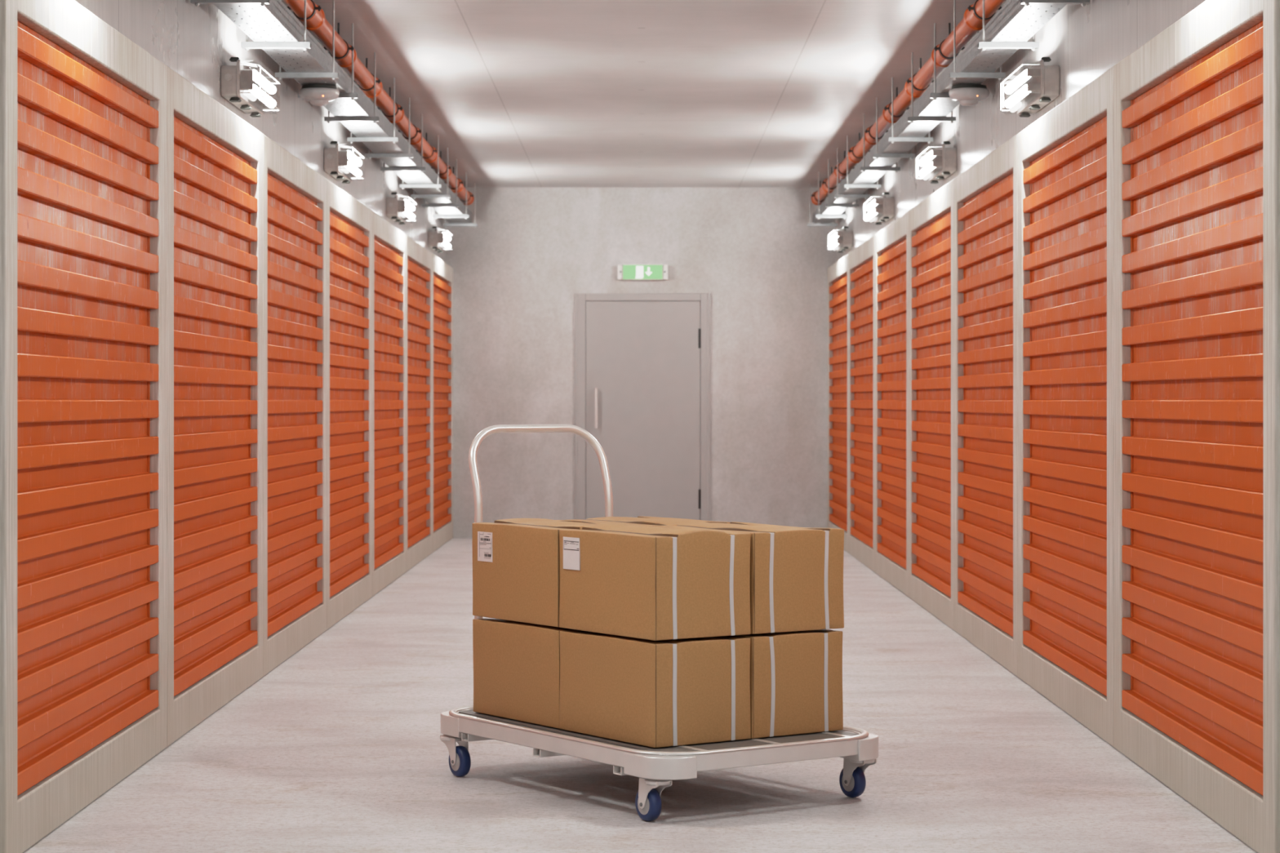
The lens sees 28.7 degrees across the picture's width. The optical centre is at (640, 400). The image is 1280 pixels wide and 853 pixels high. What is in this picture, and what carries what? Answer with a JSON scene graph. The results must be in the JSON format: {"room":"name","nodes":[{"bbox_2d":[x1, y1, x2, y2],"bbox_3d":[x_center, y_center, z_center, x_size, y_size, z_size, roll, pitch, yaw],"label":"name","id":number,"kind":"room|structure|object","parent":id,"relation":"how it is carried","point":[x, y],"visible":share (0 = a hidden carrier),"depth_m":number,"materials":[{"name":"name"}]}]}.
{"room":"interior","nodes":[
{"label":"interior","id":0,"kind":"room"},
{"bbox_2d":[74,0,445,262],"bbox_3d":[-1.800,-0.330,9.895,0.200,3.060,24.190,0,0,0],"label":"wall","id":1,"kind":"structure","parent":0,"point":[193,41],"depth_m":10.73,"materials":[{"name":"paint"}]},
{"bbox_2d":[0,0,166,852],"bbox_3d":[-1.666,0.021,7.540,0.068,2.355,2.197,0,0,0],"label":"surround","id":2,"kind":"object","parent":1,"relation":"attached to","point":[26,818],"visible":0.77,"depth_m":6.85,"materials":[{"name":"brushed galvanised steel"}]},
{"bbox_2d":[17,20,158,795],"bbox_3d":[-1.657,0.015,7.540,0.041,2.070,1.942,0,0,0],"label":"roller shutter","id":3,"kind":"object","parent":1,"relation":"attached to","point":[86,153],"visible":0.88,"depth_m":7.40,"materials":[{"name":"orange paint"}]},
{"bbox_2d":[166,66,262,746],"bbox_3d":[-1.666,0.021,9.740,0.068,2.355,2.197,0,0,0],"label":"surround","id":4,"kind":"object","parent":1,"relation":"attached to","point":[185,101],"visible":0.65,"depth_m":9.58,"materials":[{"name":"brushed galvanised steel"}]},
{"bbox_2d":[173,115,257,696],"bbox_3d":[-1.657,0.015,9.740,0.041,2.070,1.942,0,0,0],"label":"roller shutter","id":5,"kind":"object","parent":1,"relation":"attached to","point":[214,204],"visible":0.77,"depth_m":9.66,"materials":[{"name":"orange paint"}]},
{"bbox_2d":[221,57,279,116],"bbox_3d":[-1.625,-1.308,10.466,0.149,0.177,0.679,0,0,0],"label":"wall light","id":6,"kind":"object","parent":1,"relation":"attached to","point":[246,85],"visible":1,"depth_m":10.22,"materials":[{"name":"white plastic"}]},
{"bbox_2d":[262,133,326,676],"bbox_3d":[-1.666,0.021,11.940,0.068,2.355,2.197,0,0,0],"label":"surround","id":7,"kind":"object","parent":1,"relation":"attached to","point":[278,162],"visible":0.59,"depth_m":11.81,"materials":[{"name":"brushed galvanised steel"}]},
{"bbox_2d":[267,173,322,636],"bbox_3d":[-1.657,0.015,11.940,0.041,2.070,1.942,0,0,0],"label":"roller shutter","id":8,"kind":"object","parent":1,"relation":"attached to","point":[293,235],"visible":0.84,"depth_m":11.88,"materials":[{"name":"orange paint"}]},
{"bbox_2d":[324,141,364,183],"bbox_3d":[-1.625,-1.308,13.767,0.149,0.177,0.679,0,0,0],"label":"wall light","id":9,"kind":"object","parent":1,"relation":"attached to","point":[340,162],"visible":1,"depth_m":13.47,"materials":[{"name":"white plastic"}]},
{"bbox_2d":[326,178,372,630],"bbox_3d":[-1.666,0.021,14.140,0.068,2.355,2.197,0,0,0],"label":"surround","id":10,"kind":"object","parent":1,"relation":"attached to","point":[340,203],"visible":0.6,"depth_m":14.23,"materials":[{"name":"metal"}]},
{"bbox_2d":[329,211,368,597],"bbox_3d":[-1.657,0.015,14.140,0.041,2.070,1.942,0,0,0],"label":"roller shutter","id":11,"kind":"object","parent":1,"relation":"attached to","point":[348,260],"visible":0.82,"depth_m":14.11,"materials":[{"name":"orange paint"}]},
{"bbox_2d":[371,211,405,597],"bbox_3d":[-1.666,0.021,16.340,0.068,2.355,2.197,0,0,0],"label":"surround","id":12,"kind":"object","parent":1,"relation":"attached to","point":[383,231],"visible":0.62,"depth_m":16.64,"materials":[{"name":"metal"}]},
{"bbox_2d":[373,238,403,569],"bbox_3d":[-1.657,0.015,16.340,0.041,2.070,1.942,0,0,0],"label":"roller shutter","id":13,"kind":"object","parent":1,"relation":"attached to","point":[388,512],"visible":0.82,"depth_m":16.33,"materials":[{"name":"orange paint"}]},
{"bbox_2d":[386,191,417,224],"bbox_3d":[-1.625,-1.308,17.067,0.149,0.177,0.679,0,0,0],"label":"wall light","id":14,"kind":"object","parent":1,"relation":"attached to","point":[398,208],"visible":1,"depth_m":16.77,"materials":[{"name":"white plastic"}]},
{"bbox_2d":[405,235,431,572],"bbox_3d":[-1.666,0.021,18.540,0.068,2.355,2.197,0,0,0],"label":"surround","id":15,"kind":"object","parent":1,"relation":"attached to","point":[416,253],"visible":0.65,"depth_m":18.91,"materials":[{"name":"metal"}]},
{"bbox_2d":[407,258,430,548],"bbox_3d":[-1.657,0.015,18.540,0.041,2.070,1.942,0,0,0],"label":"roller shutter","id":16,"kind":"object","parent":1,"relation":"attached to","point":[417,276],"visible":0.78,"depth_m":18.54,"materials":[{"name":"orange paint"}]},
{"bbox_2d":[427,226,452,253],"bbox_3d":[-1.625,-1.308,20.357,0.149,0.177,0.679,0,0,0],"label":"wall light","id":17,"kind":"object","parent":1,"relation":"attached to","point":[437,240],"visible":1,"depth_m":20.05,"materials":[{"name":"white plastic"}]},
{"bbox_2d":[431,253,453,552],"bbox_3d":[-1.666,0.021,20.740,0.068,2.355,2.197,0,0,0],"label":"surround","id":18,"kind":"object","parent":1,"relation":"attached to","point":[440,268],"visible":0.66,"depth_m":21.14,"materials":[{"name":"metal"}]},
{"bbox_2d":[433,274,451,531],"bbox_3d":[-1.657,0.015,20.740,0.041,2.070,1.942,0,0,0],"label":"roller shutter","id":19,"kind":"object","parent":1,"relation":"attached to","point":[442,289],"visible":0.8,"depth_m":20.77,"materials":[{"name":"orange paint"}]},
{"bbox_2d":[22,537,1257,852],"bbox_3d":[0.000,1.260,9.895,3.800,0.120,24.190,0,0,0],"label":"floor","id":20,"kind":"structure","parent":0,"point":[339,748],"depth_m":7.92,"materials":[{"name":"concrete"}]},
{"bbox_2d":[440,424,878,821],"bbox_3d":[0.025,0.639,7.796,0.849,1.120,1.340,0,0,-34],"label":"trolley","id":21,"kind":"object","parent":20,"relation":"on","point":[656,768],"visible":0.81,"depth_m":7.42,"materials":[{"name":"metal"}]},
{"bbox_2d":[472,618,582,728],"bbox_3d":[-0.251,0.847,7.917,0.346,0.302,0.511,0,0,-35],"label":"cardboard box","id":22,"kind":"object","parent":21,"relation":"on","point":[517,664],"visible":0.42,"depth_m":7.81,"materials":[{"name":"brown cardboard"}]},
{"bbox_2d":[472,518,646,626],"bbox_3d":[-0.255,0.536,7.920,0.347,0.308,0.511,0,0,-34],"label":"cardboard box","id":23,"kind":"object","parent":22,"relation":"on","point":[516,562],"visible":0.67,"depth_m":7.82,"materials":[{"name":"cardboard"}]},
{"bbox_2d":[479,533,491,558],"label":"label","id":24,"kind":"object","parent":23,"relation":"attached to","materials":[{"name":"white paper"}]},
{"bbox_2d":[480,536,490,556],"bbox_3d":[-0.491,0.464,7.960,0.001,0.065,0.065,0,0,-34],"label":"print","id":25,"kind":"object","parent":23,"relation":"attached to","point":[481,539],"depth_m":7.96},
{"bbox_2d":[559,630,751,747],"bbox_3d":[0.040,0.847,7.494,0.347,0.302,0.511,0,0,-34],"label":"cardboard box","id":26,"kind":"object","parent":21,"relation":"on","point":[672,692],"visible":0.81,"depth_m":7.32,"materials":[{"name":"brown cardboard"}]},
{"bbox_2d":[559,523,751,640],"bbox_3d":[0.039,0.533,7.494,0.348,0.313,0.511,0,0,-35],"label":"cardboard box","id":27,"kind":"object","parent":26,"relation":"on","point":[648,583],"visible":1,"depth_m":7.32,"materials":[{"name":"cardboard"}]},
{"bbox_2d":[564,540,578,551],"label":"print","id":28,"kind":"object","parent":27,"relation":"on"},
{"bbox_2d":[734,629,843,738],"bbox_3d":[0.328,0.847,7.692,0.347,0.301,0.511,0,0,-35],"label":"cardboard box","id":29,"kind":"object","parent":21,"relation":"on","point":[796,677],"visible":0.48,"depth_m":7.48,"materials":[{"name":"brown cardboard"}]},
{"bbox_2d":[655,521,844,634],"bbox_3d":[0.331,0.536,7.694,0.347,0.306,0.511,0,0,-35],"label":"cardboard box","id":30,"kind":"object","parent":29,"relation":"on","point":[796,578],"visible":0.67,"depth_m":7.49,"materials":[{"name":"brown cardboard"}]},
{"bbox_3d":[0.036,0.847,8.117,0.347,0.302,0.511,0,0,-34],"label":"cardboard box","id":31,"kind":"object","parent":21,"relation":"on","visible":0},
{"bbox_2d":[569,515,729,526],"bbox_3d":[0.036,0.535,8.117,0.347,0.308,0.511,0,0,-35],"label":"cardboard box","id":32,"kind":"object","parent":31,"relation":"on","point":[640,520],"visible":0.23,"depth_m":8.04,"materials":[{"name":"brown cardboard"}]},
{"bbox_2d":[445,186,835,537],"bbox_3d":[0.000,-0.330,21.915,3.400,3.060,0.150,0,0,0],"label":"wall","id":33,"kind":"structure","parent":0,"point":[517,273],"depth_m":21.84,"materials":[{"name":"concrete"}]},
{"bbox_2d":[574,293,710,520],"bbox_3d":[0.020,0.133,21.839,1.184,2.134,0.122,0,0,0],"label":"door","id":34,"kind":"structure","parent":33,"relation":"in","point":[642,360],"depth_m":21.83,"materials":[{"name":"grey paint"}]},
{"bbox_2d":[617,264,667,279],"bbox_3d":[0.021,-1.118,21.809,0.436,0.136,0.060,0,0,0],"label":"exit sign","id":35,"kind":"object","parent":33,"relation":"attached to","point":[630,272],"visible":1,"depth_m":21.78,"materials":[{"name":"green plastic"}]},
{"bbox_2d":[281,0,1004,186],"bbox_3d":[0.000,-1.935,9.895,3.800,0.150,24.190,0,0,0],"label":"ceiling","id":36,"kind":"structure","parent":0,"point":[521,93],"depth_m":14.48,"materials":[{"name":"paint"}]},
{"bbox_2d":[190,0,477,227],"bbox_3d":[-1.540,-1.670,11.760,0.290,0.378,19.520,0,0,0],"label":"cable tray","id":37,"kind":"object","parent":36,"relation":"hanging from","point":[404,160],"visible":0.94,"depth_m":12.41,"materials":[{"name":"metal"}]},
{"bbox_2d":[298,84,339,105],"bbox_3d":[-1.545,-1.467,12.050,0.194,0.093,0.194,0,0,0],"label":"smoke detector","id":38,"kind":"object","parent":37,"relation":"attached to","point":[317,94],"visible":1,"depth_m":11.98,"materials":[{"name":"plastic"}]},
{"bbox_2d":[283,0,474,204],"bbox_3d":[-1.485,-1.766,12.310,0.150,0.186,18.620,0,0,0],"label":"drain pipe","id":39,"kind":"object","parent":36,"relation":"hanging from","point":[317,23],"visible":0.9,"depth_m":13.58,"materials":[{"name":"orange plastic"}]},
{"bbox_2d":[297,1,325,31],"bbox_3d":[-1.485,-1.733,11.214,0.120,0.120,0.262,0,0,0],"label":"socket","id":40,"kind":"object","parent":39,"relation":"attached to","point":[316,20],"depth_m":11.19,"materials":[{"name":"orange plastic"}]},
{"bbox_2d":[334,42,356,67],"bbox_3d":[-1.485,-1.733,12.479,0.120,0.120,0.262,0,0,0],"label":"socket","id":41,"kind":"object","parent":39,"relation":"attached to","point":[344,61],"depth_m":12.44,"materials":[{"name":"orange plastic"}]},
{"bbox_2d":[360,75,382,97],"bbox_3d":[-1.485,-1.733,13.744,0.120,0.120,0.262,0,0,0],"label":"socket","id":42,"kind":"object","parent":39,"relation":"attached to","point":[369,92],"depth_m":13.73,"materials":[{"name":"orange plastic"}]},
{"bbox_2d":[383,102,404,123],"bbox_3d":[-1.485,-1.733,15.009,0.120,0.120,0.262,0,0,0],"label":"socket","id":43,"kind":"object","parent":39,"relation":"attached to","point":[399,114],"depth_m":14.98,"materials":[{"name":"orange plastic"}]},
{"bbox_2d":[404,126,421,145],"bbox_3d":[-1.485,-1.733,16.274,0.120,0.120,0.262,0,0,0],"label":"socket","id":44,"kind":"object","parent":39,"relation":"attached to","point":[416,139],"depth_m":16.23,"materials":[{"name":"orange plastic"}]},
{"bbox_2d":[422,145,437,163],"bbox_3d":[-1.485,-1.733,17.539,0.120,0.120,0.262,0,0,0],"label":"socket","id":45,"kind":"object","parent":39,"relation":"attached to","point":[433,157],"depth_m":17.51,"materials":[{"name":"orange plastic"}]},
{"bbox_2d":[435,164,451,178],"bbox_3d":[-1.485,-1.733,18.804,0.120,0.120,0.262,0,0,0],"label":"socket","id":46,"kind":"object","parent":39,"relation":"attached to","point":[442,175],"depth_m":18.76,"materials":[{"name":"orange plastic"}]},
{"bbox_2d":[449,177,463,192],"bbox_3d":[-1.485,-1.733,20.069,0.120,0.120,0.262,0,0,0],"label":"socket","id":47,"kind":"object","parent":39,"relation":"attached to","point":[460,185],"depth_m":20.03,"materials":[{"name":"orange plastic"}]},
{"bbox_2d":[459,191,474,204],"bbox_3d":[-1.485,-1.733,21.334,0.120,0.120,0.262,0,0,0],"label":"socket","id":48,"kind":"object","parent":39,"relation":"attached to","point":[470,200],"depth_m":21.30,"materials":[{"name":"orange plastic"}]},
{"bbox_2d":[810,0,1005,204],"bbox_3d":[1.522,-1.766,12.310,0.150,0.186,18.620,0,0,0],"label":"drain pipe","id":49,"kind":"object","parent":36,"relation":"hanging from","point":[971,22],"visible":0.88,"depth_m":13.55,"materials":[{"name":"orange plastic"}]},
{"bbox_2d":[810,191,825,204],"bbox_3d":[1.522,-1.733,21.334,0.120,0.120,0.262,0,0,0],"label":"socket","id":50,"kind":"object","parent":49,"relation":"attached to","point":[814,200],"depth_m":21.30,"materials":[{"name":"orange plastic"}]},
{"bbox_2d":[822,178,836,192],"bbox_3d":[1.522,-1.733,20.069,0.120,0.120,0.262,0,0,0],"label":"socket","id":51,"kind":"object","parent":49,"relation":"attached to","point":[824,187],"depth_m":20.04,"materials":[{"name":"orange plastic"}]},
{"bbox_2d":[833,163,850,178],"bbox_3d":[1.522,-1.733,18.804,0.120,0.120,0.262,0,0,0],"label":"socket","id":52,"kind":"object","parent":49,"relation":"attached to","point":[841,175],"depth_m":18.76,"materials":[{"name":"orange plastic"}]},
{"bbox_2d":[848,146,863,163],"bbox_3d":[1.522,-1.733,17.539,0.120,0.120,0.262,0,0,0],"label":"socket","id":53,"kind":"object","parent":49,"relation":"attached to","point":[852,157],"depth_m":17.51,"materials":[{"name":"orange plastic"}]},
{"bbox_2d":[864,126,882,145],"bbox_3d":[1.522,-1.733,16.274,0.120,0.120,0.262,0,0,0],"label":"socket","id":54,"kind":"object","parent":49,"relation":"attached to","point":[870,140],"depth_m":16.24,"materials":[{"name":"orange plastic"}]},
{"bbox_2d":[882,103,902,123],"bbox_3d":[1.522,-1.733,15.009,0.120,0.120,0.262,0,0,0],"label":"socket","id":55,"kind":"object","parent":49,"relation":"attached to","point":[886,114],"depth_m":14.99,"materials":[{"name":"orange plastic"}]},
{"bbox_2d":[904,76,926,97],"bbox_3d":[1.522,-1.733,13.744,0.120,0.120,0.262,0,0,0],"label":"socket","id":56,"kind":"object","parent":49,"relation":"attached to","point":[917,92],"depth_m":13.73,"materials":[{"name":"orange plastic"}]},
{"bbox_2d":[930,42,953,67],"bbox_3d":[1.522,-1.733,12.479,0.120,0.120,0.262,0,0,0],"label":"socket","id":57,"kind":"object","parent":49,"relation":"attached to","point":[941,60],"depth_m":12.43,"materials":[{"name":"orange plastic"}]},
{"bbox_2d":[963,1,991,31],"bbox_3d":[1.522,-1.733,11.214,0.120,0.120,0.262,0,0,0],"label":"socket","id":58,"kind":"object","parent":49,"relation":"attached to","point":[973,21],"depth_m":11.19,"materials":[{"name":"orange plastic"}]},
{"bbox_2d":[807,0,1089,227],"bbox_3d":[1.558,-1.670,11.760,0.255,0.378,19.520,0,0,0],"label":"cable tray","id":59,"kind":"object","parent":36,"relation":"hanging from","point":[895,144],"visible":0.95,"depth_m":12.67,"materials":[{"name":"metal"}]},
{"bbox_2d":[948,84,989,105],"bbox_3d":[1.582,-1.467,12.050,0.194,0.093,0.194,0,0,0],"label":"smoke detector","id":60,"kind":"object","parent":59,"relation":"attached to","point":[966,94],"visible":1,"depth_m":11.98,"materials":[{"name":"plastic"}]},
{"bbox_2d":[835,0,1205,262],"bbox_3d":[1.800,-0.330,9.895,0.200,3.060,24.190,0,0,0],"label":"wall","id":61,"kind":"structure","parent":0,"point":[1086,42],"depth_m":10.69,"materials":[{"name":"paint"}]},
{"bbox_2d":[827,253,848,553],"bbox_3d":[1.666,0.021,20.740,0.068,2.355,2.197,0,0,0],"label":"surround","id":62,"kind":"object","parent":61,"relation":"attached to","point":[838,269],"visible":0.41,"depth_m":21.71,"materials":[{"name":"metal"}]},
{"bbox_2d":[829,274,847,531],"bbox_3d":[1.657,0.015,20.740,0.041,2.070,1.942,0,0,0],"label":"roller shutter","id":63,"kind":"object","parent":61,"relation":"attached to","point":[838,289],"visible":0.82,"depth_m":20.83,"materials":[{"name":"orange paint"}]},
{"bbox_2d":[827,226,853,253],"bbox_3d":[1.625,-1.308,20.363,0.149,0.177,0.679,0,0,0],"label":"wall light","id":64,"kind":"object","parent":61,"relation":"attached to","point":[842,240],"visible":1,"depth_m":20.06,"materials":[{"name":"white plastic"}]},
{"bbox_2d":[848,235,875,572],"bbox_3d":[1.666,0.021,18.540,0.068,2.355,2.197,0,0,0],"label":"surround","id":65,"kind":"object","parent":61,"relation":"attached to","point":[864,252],"visible":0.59,"depth_m":18.74,"materials":[{"name":"metal"}]},
{"bbox_2d":[850,258,872,547],"bbox_3d":[1.657,0.015,18.540,0.041,2.070,1.942,0,0,0],"label":"roller shutter","id":66,"kind":"object","parent":61,"relation":"attached to","point":[862,276],"visible":0.76,"depth_m":18.59,"materials":[{"name":"orange paint"}]},
{"bbox_2d":[863,191,894,224],"bbox_3d":[1.625,-1.308,17.073,0.149,0.177,0.679,0,0,0],"label":"wall light","id":67,"kind":"object","parent":61,"relation":"attached to","point":[880,209],"visible":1,"depth_m":16.81,"materials":[{"name":"white plastic"}]},
{"bbox_2d":[876,238,906,568],"bbox_3d":[1.657,0.015,16.340,0.041,2.070,1.942,0,0,0],"label":"roller shutter","id":68,"kind":"object","parent":61,"relation":"attached to","point":[892,278],"visible":0.84,"depth_m":16.41,"materials":[{"name":"orange paint"}]},
{"bbox_2d":[875,211,908,596],"bbox_3d":[1.666,0.021,16.340,0.068,2.355,2.197,0,0,0],"label":"surround","id":69,"kind":"object","parent":61,"relation":"attached to","point":[896,231],"visible":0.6,"depth_m":16.36,"materials":[{"name":"brushed light grey metal"}]},
{"bbox_2d":[908,178,954,630],"bbox_3d":[1.666,0.021,14.140,0.068,2.355,2.197,0,0,0],"label":"surround","id":70,"kind":"object","parent":61,"relation":"attached to","point":[940,202],"visible":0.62,"depth_m":14.26,"materials":[{"name":"brushed light grey metal"}]},
{"bbox_2d":[911,211,951,597],"bbox_3d":[1.657,0.015,14.140,0.041,2.070,1.942,0,0,0],"label":"roller shutter","id":71,"kind":"object","parent":61,"relation":"attached to","point":[932,260],"visible":0.84,"depth_m":14.18,"materials":[{"name":"orange paint"}]},
{"bbox_2d":[915,141,956,183],"bbox_3d":[1.625,-1.308,13.774,0.149,0.177,0.679,0,0,0],"label":"wall light","id":72,"kind":"object","parent":61,"relation":"attached to","point":[937,162],"visible":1,"depth_m":13.52,"materials":[{"name":"white plastic"}]},
{"bbox_2d":[957,173,1013,636],"bbox_3d":[1.657,0.015,11.940,0.041,2.070,1.942,0,0,0],"label":"roller shutter","id":73,"kind":"object","parent":61,"relation":"attached to","point":[986,237],"visible":0.8,"depth_m":11.90,"materials":[{"name":"orange paint"}]},
{"bbox_2d":[954,133,1017,676],"bbox_3d":[1.666,0.021,11.940,0.068,2.355,2.197,0,0,0],"label":"surround","id":74,"kind":"object","parent":61,"relation":"attached to","point":[1000,163],"visible":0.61,"depth_m":11.88,"materials":[{"name":"brushed light grey metal"}]},
{"bbox_2d":[1000,57,1059,116],"bbox_3d":[1.625,-1.308,10.473,0.149,0.177,0.679,0,0,0],"label":"wall light","id":75,"kind":"object","parent":61,"relation":"attached to","point":[1033,85],"visible":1,"depth_m":10.29,"materials":[{"name":"white plastic"}]},
{"bbox_2d":[1022,115,1106,696],"bbox_3d":[1.657,0.015,9.740,0.041,2.070,1.942,0,0,0],"label":"roller shutter","id":76,"kind":"object","parent":61,"relation":"attached to","point":[1066,204],"visible":0.81,"depth_m":9.67,"materials":[{"name":"orange paint"}]},
{"bbox_2d":[1017,65,1114,746],"bbox_3d":[1.666,0.021,9.740,0.068,2.355,2.197,0,0,0],"label":"surround","id":77,"kind":"object","parent":61,"relation":"attached to","point":[1094,101],"visible":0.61,"depth_m":9.74,"materials":[{"name":"metal"}]},
{"bbox_2d":[1121,20,1262,795],"bbox_3d":[1.657,0.015,7.540,0.041,2.070,1.942,0,0,0],"label":"roller shutter","id":78,"kind":"object","parent":61,"relation":"attached to","point":[1194,152],"visible":0.8,"depth_m":7.45,"materials":[{"name":"orange paint"}]},
{"bbox_2d":[1113,0,1279,852],"bbox_3d":[1.666,0.021,7.540,0.068,2.355,2.197,0,0,0],"label":"surround","id":79,"kind":"object","parent":61,"relation":"attached to","point":[1252,817],"visible":0.8,"depth_m":7.15,"materials":[{"name":"metal"}]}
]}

